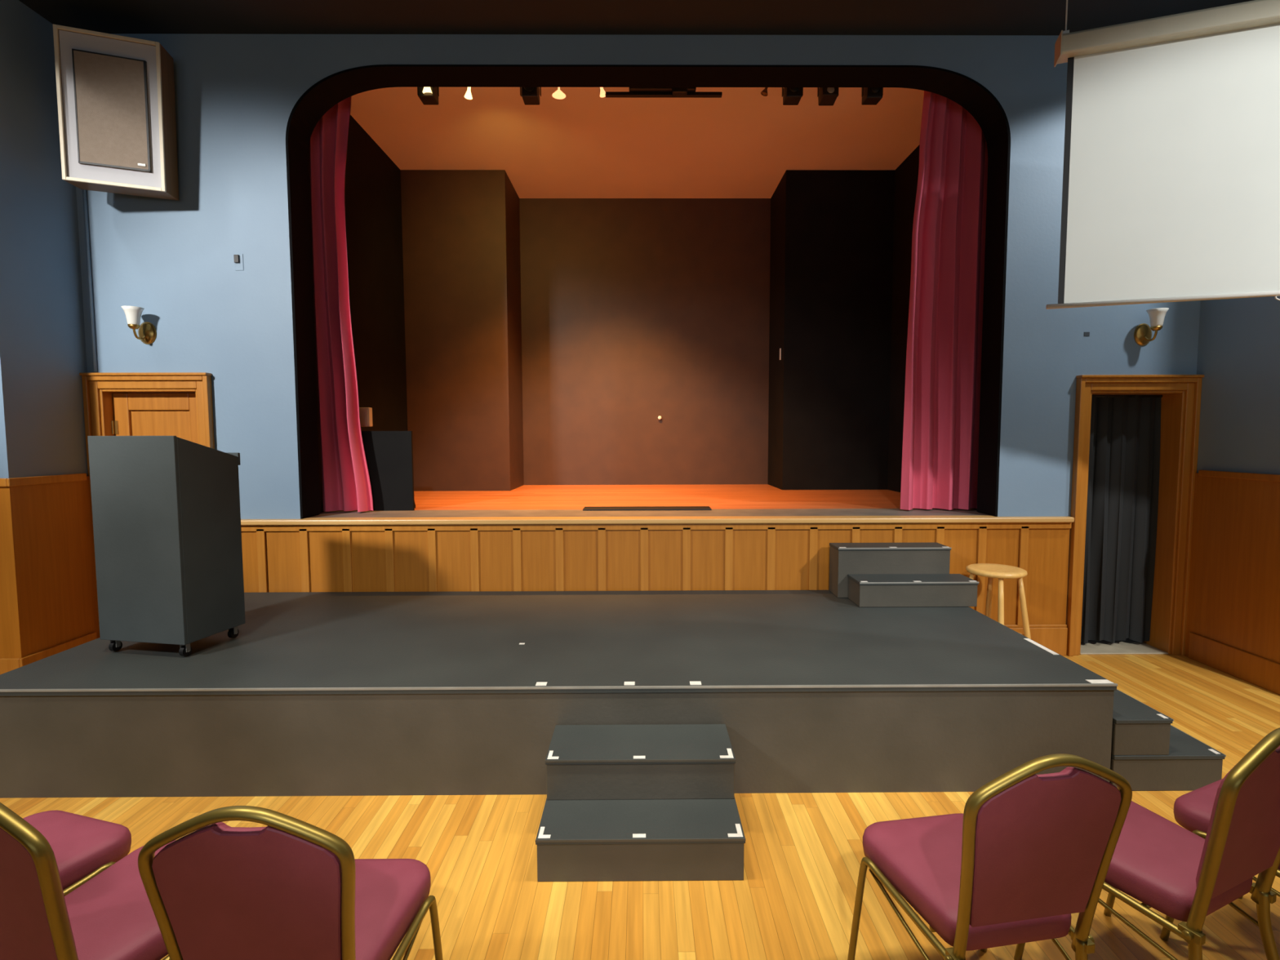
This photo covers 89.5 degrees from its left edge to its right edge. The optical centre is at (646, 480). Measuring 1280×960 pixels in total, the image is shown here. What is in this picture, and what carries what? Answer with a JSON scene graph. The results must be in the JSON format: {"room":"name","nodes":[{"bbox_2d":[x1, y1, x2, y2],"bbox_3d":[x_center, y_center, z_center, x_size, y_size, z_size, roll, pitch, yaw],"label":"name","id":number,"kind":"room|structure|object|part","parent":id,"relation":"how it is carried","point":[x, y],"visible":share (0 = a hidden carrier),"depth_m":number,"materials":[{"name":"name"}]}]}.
{"room":"community hall","nodes":[
{"label":"community hall","id":0,"kind":"room"},
{"bbox_2d":[0,0,88,478],"bbox_3d":[-5.835,-0.894,4.558,3.400,4.564,0.900,0,4,0],"label":"wall","id":1,"kind":"structure","parent":0,"point":[43,354],"depth_m":4.37,"materials":[{"name":"blue paint"}]},
{"bbox_2d":[0,473,87,486],"bbox_3d":[-5.814,0.002,4.427,3.435,0.055,0.585,0,4,0],"label":"trim","id":2,"kind":"structure","parent":1,"relation":"attached to","point":[14,482],"depth_m":4.37,"materials":[{"name":"brown wood"}]},
{"bbox_2d":[0,631,97,674],"bbox_3d":[-5.810,1.276,4.515,3.435,0.240,0.585,0,4,0],"label":"baseboard","id":3,"kind":"structure","parent":1,"relation":"attached to","point":[6,664],"depth_m":4.36,"materials":[{"name":"brown wood"}]},
{"bbox_2d":[0,475,99,657],"bbox_3d":[-5.822,0.694,4.533,3.415,1.400,0.663,0,4,0],"label":"wainscoting","id":4,"kind":"structure","parent":1,"relation":"attached to","point":[48,595],"depth_m":4.41,"materials":[{"name":"brown wood"}]},
{"bbox_2d":[307,115,408,512],"bbox_3d":[-2.736,-1.026,6.124,0.120,4.597,2.200,0,4,0],"label":"wall","id":5,"kind":"structure","parent":0,"point":[372,188],"depth_m":6.37,"materials":[{"name":"black paint"}]},
{"bbox_2d":[309,96,373,511],"bbox_3d":[-2.450,-1.463,5.169,0.420,3.440,0.149,0,4,0],"label":"stage curtain","id":6,"kind":"object","parent":5,"relation":"hanging from","point":[346,483],"visible":0.91,"depth_m":5.18,"materials":[{"name":"red fabric"}]},
{"bbox_2d":[359,407,372,426],"bbox_3d":[-2.528,-0.546,5.593,0.285,0.164,0.070,0,4,0],"label":"wall box","id":7,"kind":"object","parent":5,"relation":"attached to","point":[366,413],"visible":0.52,"depth_m":5.56,"materials":[{"name":"brown paint"}]},
{"bbox_2d":[400,169,524,491],"bbox_3d":[-2.177,-1.133,7.650,1.260,4.597,0.850,0,4,0],"label":"wall","id":8,"kind":"structure","parent":0,"point":[461,228],"depth_m":7.20,"materials":[{"name":"paint"}]},
{"bbox_2d":[18,0,1253,198],"bbox_3d":[-0.015,-3.011,0.919,15.000,0.133,14.250,0,4,0],"label":"ceiling","id":9,"kind":"structure","parent":0,"point":[740,144],"depth_m":5.65,"materials":[{"name":"white paint"}]},
{"bbox_2d":[1045,0,1279,309],"bbox_3d":[3.376,-2.021,3.272,2.270,2.184,0.131,1,4,19],"label":"projection screen","id":10,"kind":"object","parent":9,"relation":"hanging from","point":[1171,191],"visible":1,"depth_m":3.47,"materials":[{"name":"fabric"}]},
{"bbox_3d":[-0.046,-3.233,5.139,4.400,0.072,0.039,0,4,0],"label":"bar","id":11,"kind":"object","parent":9,"relation":"hanging from","visible":0},
{"bbox_2d":[417,87,439,104],"bbox_3d":[-1.735,-3.130,5.109,0.164,0.219,0.191,0,4,0],"label":"lamp","id":12,"kind":"object","parent":11,"relation":"hanging from","point":[428,95],"visible":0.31,"depth_m":5.09,"materials":[{"name":"metal"}]},
{"bbox_2d":[464,87,472,99],"bbox_3d":[-1.417,-3.144,5.136,0.064,0.197,0.064,0,4,0],"label":"lamp","id":13,"kind":"object","parent":11,"relation":"attached to","point":[468,95],"visible":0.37,"depth_m":5.13,"materials":[{"name":"glass"}]},
{"bbox_2d":[520,87,541,105],"bbox_3d":[-0.920,-3.134,5.133,0.164,0.219,0.154,0,4,0],"label":"lamp","id":14,"kind":"object","parent":11,"relation":"hanging from","point":[531,95],"visible":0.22,"depth_m":5.10,"materials":[{"name":"metal"}]},
{"bbox_2d":[551,87,565,99],"bbox_3d":[-0.695,-3.155,5.140,0.110,0.179,0.110,0,4,0],"label":"lamp","id":15,"kind":"object","parent":11,"relation":"attached to","point":[558,94],"visible":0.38,"depth_m":5.15,"materials":[{"name":"glass"}]},
{"bbox_2d":[600,87,605,97],"bbox_3d":[-0.345,-3.154,5.143,0.065,0.183,0.060,0,4,0],"label":"lamp","id":16,"kind":"object","parent":11,"relation":"hanging from","point":[602,91],"visible":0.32,"depth_m":5.14,"materials":[{"name":"glass"}]},
{"bbox_2d":[604,87,722,97],"bbox_3d":[0.140,-3.141,5.127,0.930,0.190,0.160,0,4,0],"label":"light fixture","id":17,"kind":"object","parent":11,"relation":"hanging from","point":[634,92],"depth_m":5.13,"materials":[{"name":"metal"}]},
{"bbox_2d":[760,87,768,96],"bbox_3d":[0.951,-3.162,5.151,0.071,0.174,0.060,0,4,0],"label":"lamp","id":18,"kind":"object","parent":11,"relation":"attached to","point":[764,92],"visible":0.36,"depth_m":5.15,"materials":[{"name":"metal"}]},
{"bbox_2d":[782,87,803,105],"bbox_3d":[1.170,-3.140,5.147,0.164,0.219,0.154,0,4,0],"label":"lamp","id":19,"kind":"object","parent":11,"relation":"hanging from","point":[791,95],"visible":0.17,"depth_m":5.11,"materials":[{"name":"metal"}]},
{"bbox_2d":[817,87,839,106],"bbox_3d":[1.455,-3.137,5.151,0.164,0.227,0.164,0,4,0],"label":"lamp","id":20,"kind":"object","parent":11,"relation":"hanging from","point":[827,96],"visible":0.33,"depth_m":5.13,"materials":[{"name":"metal"}]},
{"bbox_2d":[861,87,883,105],"bbox_3d":[1.810,-3.140,5.154,0.164,0.223,0.158,0,4,0],"label":"lamp","id":21,"kind":"object","parent":11,"relation":"hanging from","point":[870,95],"visible":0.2,"depth_m":5.11,"materials":[{"name":"metal"}]},
{"bbox_2d":[75,33,1200,609],"bbox_3d":[-0.007,-0.933,4.921,8.260,4.564,0.252,0,4,0],"label":"wall","id":22,"kind":"structure","parent":0,"point":[236,95],"depth_m":4.72,"materials":[{"name":"blue paint"}]},
{"bbox_2d":[82,189,97,371],"bbox_3d":[-4.067,-1.464,4.717,0.022,1.330,0.021,0,4,0],"label":"conduit","id":23,"kind":"object","parent":22,"relation":"attached to","point":[84,192],"visible":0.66,"depth_m":4.71,"materials":[{"name":"metal"}]},
{"bbox_2d":[53,24,178,200],"bbox_3d":[-3.623,-2.491,4.457,0.623,0.993,0.360,-1,4,-16],"label":"loudspeaker","id":24,"kind":"object","parent":22,"relation":"attached to","point":[116,93],"visible":1,"depth_m":4.33,"materials":[{"name":"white wood"}]},
{"bbox_2d":[71,48,151,172],"bbox_3d":[-3.583,-2.471,4.335,0.434,0.724,0.075,-1,4,-16],"label":"grille","id":25,"kind":"object","parent":24,"relation":"attached to","point":[112,91],"depth_m":4.33,"materials":[{"name":"brown fabric"}]},
{"bbox_2d":[120,306,156,344],"bbox_3d":[-3.676,-1.116,4.659,0.132,0.244,0.194,0,4,0],"label":"wall sconce","id":26,"kind":"object","parent":22,"relation":"attached to","point":[147,332],"visible":1,"depth_m":4.64,"materials":[{"name":"gold metal"}]},
{"bbox_3d":[-3.676,-1.170,4.624,0.132,0.131,0.132,0,4,0],"label":"lamp shade","id":27,"kind":"part","parent":26,"relation":"part of","materials":[{"name":"white glass"}]},
{"bbox_3d":[-3.676,-1.054,4.685,0.015,0.072,0.121,0,4,0],"label":"arm","id":28,"kind":"part","parent":26,"relation":"part of","materials":[{"name":"gold metal"}]},
{"bbox_2d":[79,372,214,637],"bbox_3d":[-3.676,0.281,4.944,0.921,2.157,0.322,0,4,0],"label":"door","id":29,"kind":"structure","parent":22,"relation":"in","point":[178,404],"depth_m":4.79,"materials":[{"name":"brown wood"}]},
{"bbox_2d":[233,253,243,270],"bbox_3d":[-2.982,-1.596,4.719,0.060,0.120,0.018,0,4,0],"label":"wall outlet","id":30,"kind":"object","parent":22,"relation":"attached to","point":[238,258],"visible":1,"depth_m":4.72,"materials":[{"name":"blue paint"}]},
{"bbox_2d":[233,254,239,262],"bbox_3d":[-2.993,-1.617,4.715,0.034,0.057,0.014,0,4,0],"label":"socket","id":31,"kind":"object","parent":30,"relation":"attached to","point":[236,256],"depth_m":4.71,"materials":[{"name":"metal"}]},
{"bbox_2d":[285,64,1010,519],"bbox_3d":[0.027,-1.362,4.901,5.270,3.288,0.275,0,4,0],"label":"proscenium arch","id":32,"kind":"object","parent":22,"relation":"attached to","point":[968,93],"depth_m":4.83,"materials":[{"name":"black paint"}]},
{"bbox_2d":[241,528,1070,624],"bbox_3d":[0.011,0.839,4.908,6.405,1.030,0.017,0,4,0],"label":"wainscoting","id":33,"kind":"structure","parent":22,"relation":"attached to","point":[1048,548],"depth_m":4.88,"materials":[{"name":"brown wood"}]},
{"bbox_2d":[240,522,1071,626],"bbox_3d":[0.011,0.725,4.883,6.405,0.800,0.018,0,4,0],"label":"trim","id":34,"kind":"structure","parent":22,"relation":"attached to","point":[982,527],"depth_m":4.86,"materials":[{"name":"brown wood"}]},
{"bbox_2d":[240,515,1074,525],"bbox_3d":[0.009,0.304,4.881,6.405,0.041,0.140,0,4,0],"label":"trim","id":35,"kind":"structure","parent":22,"relation":"attached to","point":[929,518],"depth_m":4.82,"materials":[{"name":"brown wood"}]},
{"bbox_2d":[1004,624,1067,655],"bbox_3d":[0.012,1.234,4.913,6.405,0.240,0.027,0,4,0],"label":"baseboard","id":36,"kind":"structure","parent":22,"relation":"attached to","point":[1053,637],"depth_m":4.92,"materials":[{"name":"brown wood"}]},
{"bbox_2d":[1084,332,1089,336],"bbox_3d":[3.283,-1.087,4.807,0.040,0.030,0.003,0,4,0],"label":"paint patch","id":37,"kind":"object","parent":22,"relation":"attached to","point":[1086,334],"visible":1,"depth_m":4.81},
{"bbox_2d":[1080,638,1168,654],"bbox_3d":[3.676,1.318,5.219,0.680,0.012,0.522,0,4,0],"label":"threshold","id":38,"kind":"object","parent":22,"relation":"attached to","point":[1129,646],"depth_m":5.06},
{"bbox_2d":[1066,374,1204,656],"bbox_3d":[3.674,0.273,4.996,0.912,2.128,0.322,0,4,0],"label":"door frame","id":39,"kind":"structure","parent":22,"relation":"in","point":[1180,400],"depth_m":4.88,"materials":[{"name":"brown wood"}]},
{"bbox_2d":[1080,395,1162,643],"bbox_3d":[3.674,0.320,5.083,0.676,1.962,0.085,0,4,0],"label":"curtain","id":40,"kind":"object","parent":39,"relation":"hanging from","point":[1123,486],"visible":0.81,"depth_m":5.08,"materials":[{"name":"fabric"}]},
{"bbox_3d":[3.671,-0.651,5.013,0.676,0.018,0.017,0,4,0],"label":"curtain rod","id":41,"kind":"part","parent":40,"relation":"part of","materials":[{"name":"metal"}]},
{"bbox_2d":[1133,307,1168,346],"bbox_3d":[3.704,-1.116,4.712,0.132,0.244,0.194,0,4,0],"label":"wall sconce","id":42,"kind":"object","parent":22,"relation":"attached to","point":[1143,332],"visible":1,"depth_m":4.69,"materials":[{"name":"gold metal"}]},
{"bbox_3d":[3.704,-1.055,4.738,0.015,0.072,0.121,0,4,0],"label":"arm","id":43,"kind":"part","parent":42,"relation":"part of","materials":[{"name":"gold metal"}]},
{"bbox_3d":[3.704,-1.170,4.677,0.132,0.131,0.132,0,4,0],"label":"lamp shade","id":44,"kind":"part","parent":42,"relation":"part of","materials":[{"name":"white glass"}]},
{"bbox_2d":[0,653,1279,959],"bbox_3d":[0.007,1.760,-0.229,15.000,0.100,11.300,0,4,0],"label":"floor","id":45,"kind":"structure","parent":0,"point":[803,852],"depth_m":2.46,"materials":[{"name":"brown wood"}]},
{"bbox_2d":[22,809,131,896],"bbox_3d":[-1.874,1.103,1.812,0.491,0.950,0.584,1,4,17],"label":"banquet chair","id":46,"kind":"object","parent":45,"relation":"on","point":[83,847],"visible":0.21,"depth_m":1.96,"materials":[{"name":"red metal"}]},
{"bbox_3d":[-1.657,1.362,1.823,0.025,0.422,0.439,2,4,24],"label":"leg","id":47,"kind":"part","parent":46,"relation":"part of","materials":[{"name":"gold metal"}]},
{"bbox_2d":[0,802,175,959],"bbox_3d":[-1.383,1.113,1.656,0.491,0.950,0.584,1,4,17],"label":"banquet chair","id":48,"kind":"object","parent":45,"relation":"on","point":[111,916],"visible":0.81,"depth_m":1.44,"materials":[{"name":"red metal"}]},
{"bbox_3d":[-1.443,0.901,1.441,0.382,0.414,0.112,1,4,17],"label":"backrest","id":49,"kind":"part","parent":48,"relation":"part of","materials":[{"name":"red fabric"}]},
{"bbox_3d":[-1.444,0.946,1.441,0.437,0.587,0.130,1,4,17],"label":"frame","id":50,"kind":"part","parent":48,"relation":"part of","materials":[{"name":"gold metal"}]},
{"bbox_3d":[-1.364,1.145,1.721,0.430,0.089,0.453,1,4,17],"label":"seat","id":51,"kind":"part","parent":48,"relation":"part of","materials":[{"name":"red fabric"}]},
{"bbox_3d":[-1.166,1.372,1.666,0.025,0.422,0.439,2,4,24],"label":"leg","id":52,"kind":"part","parent":48,"relation":"part of","materials":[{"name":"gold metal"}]},
{"bbox_2d":[137,805,443,959],"bbox_3d":[-0.823,1.115,1.593,0.491,0.950,0.584,0,4,0],"label":"banquet chair","id":53,"kind":"object","parent":45,"relation":"on","point":[288,888],"visible":1,"depth_m":1.34,"materials":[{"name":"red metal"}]},
{"bbox_3d":[-0.822,0.905,1.369,0.382,0.414,0.112,0,4,0],"label":"backrest","id":54,"kind":"part","parent":53,"relation":"part of","materials":[{"name":"red fabric"}]},
{"bbox_3d":[-0.823,1.148,1.661,0.430,0.089,0.453,0,4,0],"label":"seat","id":55,"kind":"part","parent":53,"relation":"part of","materials":[{"name":"red fabric"}]},
{"bbox_3d":[-0.614,1.370,1.666,0.025,0.422,0.439,0,4,7],"label":"leg","id":56,"kind":"part","parent":53,"relation":"part of","materials":[{"name":"gold metal"}]},
{"bbox_2d":[0,590,1117,798],"bbox_3d":[-0.495,1.160,3.949,5.389,0.524,1.870,0,4,0],"label":"stage platform","id":57,"kind":"object","parent":45,"relation":"on","point":[316,693],"visible":0.75,"depth_m":3.04,"materials":[{"name":"wood"}]},
{"bbox_2d":[87,435,245,656],"bbox_3d":[-2.643,0.340,3.598,0.536,1.170,0.420,1,4,11],"label":"lectern","id":58,"kind":"object","parent":57,"relation":"on","point":[166,514],"visible":1,"depth_m":3.41,"materials":[{"name":"grey wood"}]},
{"bbox_3d":[-2.679,0.316,3.398,0.536,1.095,0.018,1,4,11],"label":"panel","id":59,"kind":"part","parent":58,"relation":"part of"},
{"bbox_3d":[-2.388,0.308,3.549,0.018,1.089,0.386,1,4,11],"label":"panel","id":60,"kind":"part","parent":58,"relation":"part of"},
{"bbox_2d":[829,542,978,607],"bbox_3d":[1.810,0.664,4.598,0.878,0.364,0.484,0,4,0],"label":"steps","id":61,"kind":"structure","parent":57,"relation":"on","point":[870,575],"depth_m":4.60,"materials":[{"name":"metal"}]},
{"bbox_2d":[535,724,746,881],"bbox_3d":[-0.023,1.332,2.726,0.793,0.346,0.594,0,4,0],"label":"steps","id":62,"kind":"structure","parent":45,"relation":"on","point":[624,802],"depth_m":2.65,"materials":[{"name":"grey wood"}]},
{"bbox_2d":[847,753,1132,959],"bbox_3d":[0.919,1.097,1.792,0.491,0.950,0.584,-1,4,-9],"label":"banquet chair","id":63,"kind":"object","parent":45,"relation":"on","point":[1027,851],"visible":1,"depth_m":1.58,"materials":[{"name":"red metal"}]},
{"bbox_3d":[0.704,1.356,1.830,0.025,0.422,0.439,-1,4,-16],"label":"leg","id":64,"kind":"part","parent":63,"relation":"part of","materials":[{"name":"gold metal"}]},
{"bbox_3d":[0.908,1.130,1.859,0.430,0.089,0.453,-1,4,-9],"label":"seat","id":65,"kind":"part","parent":63,"relation":"part of","materials":[{"name":"red fabric"}]},
{"bbox_3d":[1.117,1.350,1.898,0.025,0.422,0.439,0,4,-2],"label":"leg","id":66,"kind":"part","parent":63,"relation":"part of","materials":[{"name":"gold metal"}]},
{"bbox_3d":[0.953,0.931,1.572,0.437,0.587,0.130,-1,4,-9],"label":"frame","id":67,"kind":"part","parent":63,"relation":"part of","materials":[{"name":"gold metal"}]},
{"bbox_3d":[0.952,0.886,1.571,0.382,0.414,0.112,-1,4,-9],"label":"backrest","id":68,"kind":"part","parent":63,"relation":"part of","materials":[{"name":"red fabric"}]},
{"bbox_3d":[1.138,1.381,1.620,0.027,0.406,0.136,-2,4,-22],"label":"leg","id":69,"kind":"part","parent":63,"relation":"part of","materials":[{"name":"gold metal"}]},
{"bbox_2d":[965,563,1031,639],"bbox_3d":[2.481,0.998,4.598,0.387,0.747,0.387,-2,4,-28],"label":"bar stool","id":70,"kind":"object","parent":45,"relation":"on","point":[991,571],"visible":0.59,"depth_m":4.52,"materials":[{"name":"brown wood"}]},
{"bbox_3d":[2.289,1.012,4.656,0.134,0.712,0.038,1,4,16],"label":"leg","id":71,"kind":"part","parent":70,"relation":"part of","materials":[{"name":"brown wood"}]},
{"bbox_3d":[2.538,1.002,4.790,0.038,0.712,0.134,1,4,17],"label":"leg","id":72,"kind":"part","parent":70,"relation":"part of","materials":[{"name":"brown wood"}]},
{"bbox_3d":[2.480,0.645,4.573,0.386,0.040,0.386,-2,4,-28],"label":"seat","id":73,"kind":"part","parent":70,"relation":"part of","materials":[{"name":"brown wood"}]},
{"bbox_3d":[2.424,1.028,4.407,0.038,0.712,0.134,1,4,17],"label":"leg","id":74,"kind":"part","parent":70,"relation":"part of","materials":[{"name":"brown wood"}]},
{"bbox_3d":[2.673,1.018,4.542,0.134,0.712,0.038,1,4,16],"label":"leg","id":75,"kind":"part","parent":70,"relation":"part of","materials":[{"name":"brown wood"}]},
{"bbox_2d":[1013,727,1279,959],"bbox_3d":[1.520,1.088,1.909,0.491,0.950,0.584,-2,4,-24],"label":"banquet chair","id":76,"kind":"object","parent":45,"relation":"on","point":[1178,873],"visible":0.86,"depth_m":1.74,"materials":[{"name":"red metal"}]},
{"bbox_3d":[1.308,1.350,1.890,0.025,0.422,0.439,-3,5,-31],"label":"leg","id":77,"kind":"part","parent":76,"relation":"part of","materials":[{"name":"gold metal"}]},
{"bbox_3d":[1.688,1.337,2.062,0.025,0.422,0.439,-1,4,-17],"label":"leg","id":78,"kind":"part","parent":76,"relation":"part of","materials":[{"name":"gold metal"}]},
{"bbox_3d":[1.493,1.121,1.971,0.430,0.089,0.453,-2,4,-24],"label":"seat","id":79,"kind":"part","parent":76,"relation":"part of","materials":[{"name":"red fabric"}]},
{"bbox_3d":[1.445,1.379,1.647,0.027,0.406,0.136,-1,4,-12],"label":"leg","id":80,"kind":"part","parent":76,"relation":"part of","materials":[{"name":"gold metal"}]},
{"bbox_3d":[1.607,0.920,1.704,0.437,0.587,0.130,-2,4,-24],"label":"frame","id":81,"kind":"part","parent":76,"relation":"part of","materials":[{"name":"gold metal"}]},
{"bbox_3d":[1.605,0.876,1.703,0.382,0.414,0.112,-2,4,-24],"label":"backrest","id":82,"kind":"part","parent":76,"relation":"part of","materials":[{"name":"red fabric"}]},
{"bbox_3d":[1.781,1.367,1.799,0.027,0.406,0.136,-3,5,-37],"label":"leg","id":83,"kind":"part","parent":76,"relation":"part of","materials":[{"name":"gold metal"}]},
{"bbox_2d":[1109,688,1226,791],"bbox_3d":[2.472,1.274,3.444,0.529,0.352,0.798,0,4,0],"label":"steps","id":84,"kind":"structure","parent":45,"relation":"on","point":[1148,752],"depth_m":3.06,"materials":[{"name":"metal"}]},
{"bbox_2d":[1160,778,1279,941],"bbox_3d":[2.059,1.081,1.992,0.491,0.950,0.584,-2,4,-24],"label":"banquet chair","id":85,"kind":"object","parent":45,"relation":"on","point":[1193,810],"visible":0.24,"depth_m":2.13,"materials":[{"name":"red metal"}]},
{"bbox_3d":[1.847,1.343,1.972,0.072,0.422,0.436,-2,4,-24],"label":"leg","id":86,"kind":"part","parent":85,"relation":"part of","materials":[{"name":"gold metal"}]},
{"bbox_3d":[2.032,1.113,2.054,0.430,0.089,0.453,-2,4,-24],"label":"seat","id":87,"kind":"part","parent":85,"relation":"part of","materials":[{"name":"red fabric"}]},
{"bbox_2d":[519,198,770,484],"bbox_3d":[-0.005,-1.172,8.139,3.090,4.597,0.100,0,4,0],"label":"wall","id":88,"kind":"structure","parent":0,"point":[634,312],"depth_m":8.05,"materials":[{"name":"paint"}]},
{"bbox_2d":[302,484,995,519],"bbox_3d":[0.030,0.233,6.532,5.750,0.120,3.300,0,4,0],"label":"floor","id":89,"kind":"structure","parent":0,"point":[718,496],"depth_m":6.00,"materials":[{"name":"brown wood"}]},
{"bbox_2d":[361,431,415,511],"bbox_3d":[-2.154,-0.082,5.472,0.410,0.665,0.200,0,4,0],"label":"loudspeaker","id":90,"kind":"object","parent":89,"relation":"on","point":[388,454],"visible":0.81,"depth_m":5.37,"materials":[{"name":"black paint"}]},
{"bbox_2d":[582,506,711,511],"bbox_3d":[0.008,0.240,5.455,1.070,0.014,0.190,0,4,0],"label":"floor hatch","id":91,"kind":"object","parent":89,"relation":"on","point":[619,508],"visible":1,"depth_m":5.41,"materials":[{"name":"wood"}]},
{"bbox_2d":[768,169,894,489],"bbox_3d":[2.203,-1.146,7.680,1.320,4.597,0.850,0,4,0],"label":"wall","id":92,"kind":"structure","parent":0,"point":[832,231],"depth_m":7.23,"materials":[{"name":"black paint"}]},
{"bbox_2d":[887,144,976,509],"bbox_3d":[2.814,-1.043,6.163,0.120,4.597,2.200,0,4,0],"label":"wall","id":93,"kind":"structure","parent":0,"point":[906,175],"depth_m":6.97,"materials":[{"name":"black paint"}]},
{"bbox_2d":[900,90,987,510],"bbox_3d":[2.419,-1.477,5.196,0.660,3.440,0.154,0,4,0],"label":"stage curtain","id":94,"kind":"object","parent":93,"relation":"hanging from","point":[940,449],"visible":0.94,"depth_m":5.20,"materials":[{"name":"red fabric"}]},
{"bbox_2d":[1196,296,1279,475],"bbox_3d":[5.796,-0.920,4.514,3.340,4.564,1.150,0,4,0],"label":"wall","id":95,"kind":"structure","parent":0,"point":[1238,348],"depth_m":4.49,"materials":[{"name":"blue paint"}]},
{"bbox_2d":[1185,472,1279,663],"bbox_3d":[5.793,0.668,4.490,3.355,1.400,0.913,0,4,0],"label":"wainscoting","id":96,"kind":"structure","parent":95,"relation":"attached to","point":[1233,600],"depth_m":4.49,"materials":[{"name":"brown wood"}]},
{"bbox_2d":[1188,631,1279,694],"bbox_3d":[5.788,1.270,4.475,3.370,0.200,0.830,0,4,0],"label":"baseboard","id":97,"kind":"structure","parent":95,"relation":"attached to","point":[1263,673],"depth_m":4.49,"materials":[{"name":"brown wood"}]},
{"bbox_2d":[1198,470,1279,481],"bbox_3d":[5.785,-0.029,4.385,3.370,0.045,0.830,0,4,0],"label":"trim","id":98,"kind":"structure","parent":95,"relation":"attached to","point":[1263,477],"depth_m":4.45,"materials":[{"name":"brown wood"}]}
]}

